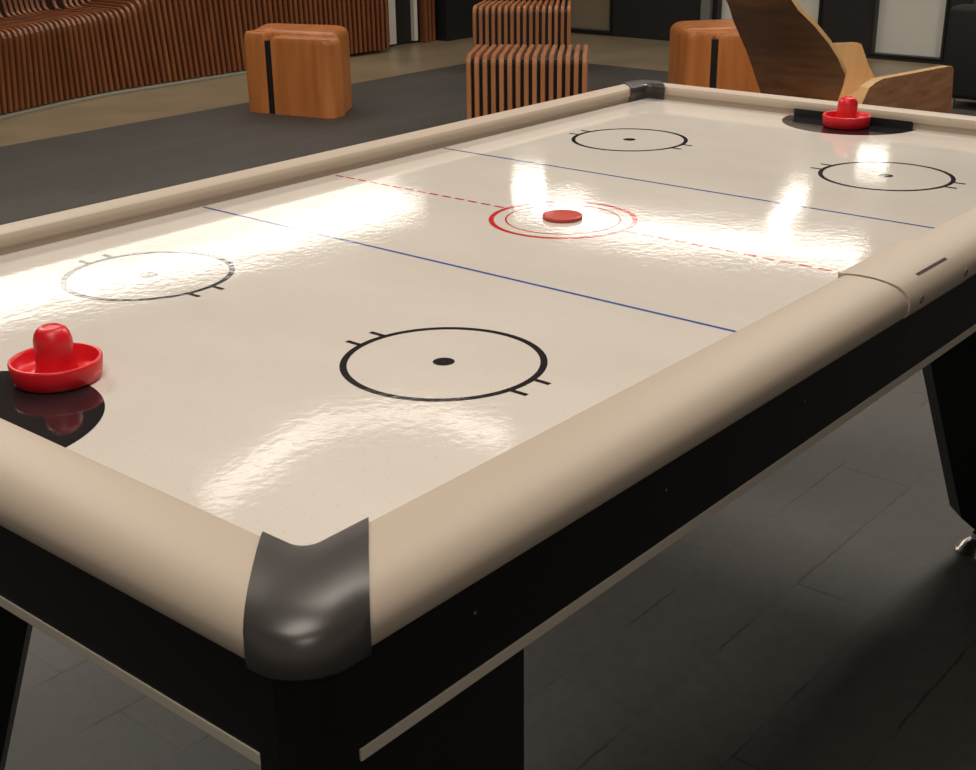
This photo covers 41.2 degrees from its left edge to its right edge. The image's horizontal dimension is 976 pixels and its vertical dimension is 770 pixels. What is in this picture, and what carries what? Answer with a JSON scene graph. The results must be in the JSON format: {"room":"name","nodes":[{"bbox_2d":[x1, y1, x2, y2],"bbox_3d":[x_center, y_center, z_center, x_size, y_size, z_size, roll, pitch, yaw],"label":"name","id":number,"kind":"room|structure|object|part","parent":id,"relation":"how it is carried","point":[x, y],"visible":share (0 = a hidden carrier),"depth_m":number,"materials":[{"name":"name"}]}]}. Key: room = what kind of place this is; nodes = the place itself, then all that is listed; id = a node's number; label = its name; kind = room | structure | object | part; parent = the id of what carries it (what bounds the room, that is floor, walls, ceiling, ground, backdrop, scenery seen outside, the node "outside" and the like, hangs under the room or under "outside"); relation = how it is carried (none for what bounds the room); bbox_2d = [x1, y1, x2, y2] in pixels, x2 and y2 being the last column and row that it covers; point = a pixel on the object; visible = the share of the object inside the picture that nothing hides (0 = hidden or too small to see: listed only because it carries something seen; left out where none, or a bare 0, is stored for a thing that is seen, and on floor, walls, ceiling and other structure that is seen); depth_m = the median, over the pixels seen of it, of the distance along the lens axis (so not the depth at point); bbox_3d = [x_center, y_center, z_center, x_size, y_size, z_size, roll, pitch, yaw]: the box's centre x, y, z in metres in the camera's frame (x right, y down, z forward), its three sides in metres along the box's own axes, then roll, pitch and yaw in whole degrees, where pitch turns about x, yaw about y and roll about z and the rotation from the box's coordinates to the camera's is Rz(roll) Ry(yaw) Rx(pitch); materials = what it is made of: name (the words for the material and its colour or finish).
{"room":"common room","nodes":[
{"label":"common room","id":0,"kind":"room"},
{"bbox_2d":[390,0,417,45],"bbox_3d":[-0.985,-4.474,11.015,0.650,3.026,0.670,17,28,37],"label":"wall","id":1,"kind":"structure","parent":0,"point":[402,7],"depth_m":11.29,"materials":[{"name":"black"}]},
{"bbox_2d":[388,0,396,44],"bbox_3d":[-0.853,-4.332,10.658,0.045,2.985,0.090,17,28,37],"label":"wall column","id":2,"kind":"structure","parent":1,"relation":"attached to","point":[391,3],"depth_m":11.13,"materials":[{"name":"beige paint"}]},
{"bbox_2d":[410,0,417,40],"bbox_3d":[-0.663,-4.419,10.868,0.045,2.985,0.043,17,28,37],"label":"wall column","id":3,"kind":"structure","parent":1,"relation":"attached to","point":[413,3],"depth_m":11.35,"materials":[{"name":"beige paint"}]},
{"bbox_2d":[435,0,522,40],"bbox_3d":[-0.338,-4.716,11.599,0.830,3.026,1.130,17,28,37],"label":"wall","id":4,"kind":"structure","parent":0,"point":[453,18],"depth_m":11.54,"materials":[{"name":"black"}]},
{"bbox_2d":[0,33,975,146],"bbox_3d":[0.665,0.143,3.685,14.800,0.114,14.600,17,28,37],"label":"floor","id":5,"kind":"structure","parent":0,"point":[127,108],"depth_m":9.41,"materials":[{"name":"beige wood"}]},
{"bbox_2d":[0,70,246,119],"bbox_3d":[-2.812,-1.979,8.897,0.760,0.020,3.428,12,25,28],"label":"trim","id":6,"kind":"structure","parent":5,"relation":"on","point":[19,112],"depth_m":9.02,"materials":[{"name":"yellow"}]},
{"bbox_2d":[0,0,389,114],"bbox_3d":[-2.524,-3.805,8.868,1.083,3.368,4.670,14,26,32],"label":"slatted bench","id":7,"kind":"object","parent":5,"relation":"on","point":[51,51],"visible":0.88,"depth_m":9.13,"materials":[{"name":"brown wood"}]},
{"bbox_2d":[417,0,435,42],"bbox_3d":[-0.559,-4.441,10.947,0.100,3.006,0.140,17,28,37],"label":"wooden post","id":8,"kind":"object","parent":5,"relation":"on","point":[425,8],"visible":1,"depth_m":11.40,"materials":[{"name":"brown wood"}]},
{"bbox_2d":[0,63,975,769],"bbox_3d":[0.881,0.493,2.645,12.060,0.006,12.200,17,28,37],"label":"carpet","id":9,"kind":"object","parent":5,"relation":"on","point":[824,617],"visible":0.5,"depth_m":2.67,"materials":[{"name":"carpet"}]},
{"bbox_2d":[244,23,351,118],"bbox_3d":[-1.200,-2.019,8.264,0.742,0.516,0.517,7,23,20],"label":"stool","id":10,"kind":"object","parent":9,"relation":"on","point":[304,70],"visible":1,"depth_m":8.06,"materials":[{"name":"orange wood"}]},
{"bbox_2d":[0,80,975,769],"bbox_3d":[0.131,0.123,2.326,1.292,0.938,2.359,17,28,37],"label":"table","id":11,"kind":"object","parent":9,"relation":"on","point":[363,425],"visible":0.99,"depth_m":1.53,"materials":[{"name":"beige plastic"}]},
{"bbox_2d":[7,323,102,392],"bbox_3d":[-0.502,-0.038,1.502,0.106,0.064,0.106,17,28,37],"label":"mallet","id":12,"kind":"object","parent":11,"relation":"on","point":[55,363],"visible":1,"depth_m":1.48,"materials":[{"name":"red plastic"}]},
{"bbox_3d":[-0.502,-0.042,1.500,0.051,0.055,0.051,17,28,37],"label":"knob","id":13,"kind":"part","parent":12,"relation":"part of","materials":[{"name":"red plastic"}]},
{"bbox_3d":[-0.601,0.044,1.361,1.167,0.049,0.092,17,28,37],"label":"rail","id":14,"kind":"part","parent":11,"relation":"part of","materials":[{"name":"beige plastic"}]},
{"bbox_3d":[-0.332,-0.425,2.519,0.092,0.049,2.208,17,28,37],"label":"rail","id":15,"kind":"part","parent":11,"relation":"part of","materials":[{"name":"beige plastic"}]},
{"bbox_2d":[542,210,582,222],"bbox_3d":[0.124,-0.282,2.169,0.067,0.006,0.067,17,28,37],"label":"puck","id":16,"kind":"object","parent":11,"relation":"on","point":[557,216],"visible":1,"depth_m":2.16,"materials":[{"name":"red plastic"}]},
{"bbox_3d":[0.195,0.027,1.377,0.092,0.049,1.003,17,28,37],"label":"rail","id":17,"kind":"part","parent":11,"relation":"part of","materials":[{"name":"beige plastic"}]},
{"bbox_3d":[0.851,-0.618,2.962,1.167,0.049,0.092,17,28,37],"label":"rail","id":18,"kind":"part","parent":11,"relation":"part of","materials":[{"name":"beige plastic"}]},
{"bbox_2d":[822,96,870,129],"bbox_3d":[0.796,-0.606,2.875,0.105,0.064,0.105,17,28,37],"label":"mallet","id":19,"kind":"object","parent":11,"relation":"on","point":[846,116],"visible":1,"depth_m":2.85,"materials":[{"name":"red plastic"}]},
{"bbox_3d":[0.796,-0.610,2.873,0.051,0.055,0.051,17,28,37],"label":"knob","id":20,"kind":"part","parent":19,"relation":"part of","materials":[{"name":"red plastic"}]},
{"bbox_3d":[0.973,-0.327,2.235,0.092,0.049,0.992,17,28,37],"label":"rail","id":21,"kind":"part","parent":11,"relation":"part of","materials":[{"name":"beige plastic"}]},
{"bbox_2d":[473,0,570,49],"bbox_3d":[0.276,-2.632,9.783,0.721,0.485,0.501,2,22,7],"label":"stool","id":22,"kind":"object","parent":9,"relation":"on","point":[506,22],"visible":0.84,"depth_m":9.53,"materials":[{"name":"brown wood"}]},
{"bbox_2d":[466,44,587,118],"bbox_3d":[0.234,-1.634,7.288,0.653,0.495,0.506,2,22,6],"label":"stool","id":23,"kind":"object","parent":9,"relation":"on","point":[500,78],"visible":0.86,"depth_m":7.04,"materials":[{"name":"brown wood"}]},
{"bbox_2d":[668,19,760,92],"bbox_3d":[1.489,-1.990,8.086,0.700,0.531,0.586,-4,22,-7],"label":"stool","id":24,"kind":"object","parent":9,"relation":"on","point":[702,53],"visible":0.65,"depth_m":7.80,"materials":[{"name":"orange wood"}]},
{"bbox_2d":[726,0,953,113],"bbox_3d":[1.757,-1.710,6.615,0.515,1.102,2.120,17,28,37],"label":"lounge chair","id":25,"kind":"object","parent":9,"relation":"on","point":[789,53],"visible":0.64,"depth_m":6.38,"materials":[{"name":"brown wood"}]},
{"bbox_3d":[1.381,-1.552,6.204,0.505,1.079,0.961,17,28,37],"label":"backrest","id":26,"kind":"part","parent":25,"relation":"part of","materials":[{"name":"brown wood"}]},
{"bbox_3d":[1.965,-1.481,6.931,0.410,0.085,1.420,17,28,37],"label":"seat","id":27,"kind":"part","parent":25,"relation":"part of","materials":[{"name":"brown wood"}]},
{"bbox_3d":[2.040,-1.691,7.313,0.030,0.538,0.780,17,28,37],"label":"panel","id":28,"kind":"part","parent":25,"relation":"part of","materials":[{"name":"brown wood"}]},
{"bbox_3d":[2.222,-1.469,6.914,0.050,0.420,1.240,17,28,37],"label":"panel","id":29,"kind":"part","parent":25,"relation":"part of","materials":[{"name":"brown wood"}]},
{"bbox_2d":[944,4,975,106],"bbox_3d":[3.439,-2.051,8.062,0.910,0.615,0.850,17,28,37],"label":"upholstered armchair","id":30,"kind":"object","parent":9,"relation":"on","point":[960,50],"visible":0.75,"depth_m":7.95,"materials":[{"name":"black fabric"}]},
{"bbox_2d":[526,0,970,60],"bbox_3d":[5.607,-3.234,7.718,13.620,3.026,0.140,17,28,37],"label":"wall","id":31,"kind":"structure","parent":0,"point":[842,21],"depth_m":11.17,"materials":[{"name":"black"}]},
{"bbox_2d":[565,0,612,32],"bbox_3d":[0.938,-4.403,11.440,0.520,2.480,0.140,17,28,37],"label":"window","id":32,"kind":"structure","parent":31,"relation":"in","point":[586,15],"depth_m":11.85,"materials":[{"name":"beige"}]},
{"bbox_2d":[700,0,712,19],"bbox_3d":[1.842,-4.221,10.590,0.090,2.806,0.050,17,28,37],"label":"trim","id":33,"kind":"structure","parent":31,"relation":"attached to","point":[706,5],"depth_m":10.98,"materials":[{"name":"grey"}]},
{"bbox_2d":[715,0,822,25],"bbox_3d":[2.325,-3.985,10.355,0.960,2.480,0.140,17,28,37],"label":"window","id":34,"kind":"structure","parent":31,"relation":"in","point":[813,8],"depth_m":10.51,"materials":[{"name":"black"}]},
{"bbox_2d":[865,55,943,64],"bbox_3d":[5.195,-1.928,8.511,8.600,0.021,0.030,17,28,37],"label":"baseboard","id":35,"kind":"structure","parent":31,"relation":"attached to","point":[867,56],"depth_m":10.04,"materials":[{"name":"black wood"}]},
{"bbox_2d":[869,0,949,60],"bbox_3d":[3.256,-3.704,9.627,0.590,2.480,0.140,17,28,37],"label":"picture frame","id":36,"kind":"structure","parent":31,"relation":"in","point":[915,29],"depth_m":10.01,"materials":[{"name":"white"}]}
]}

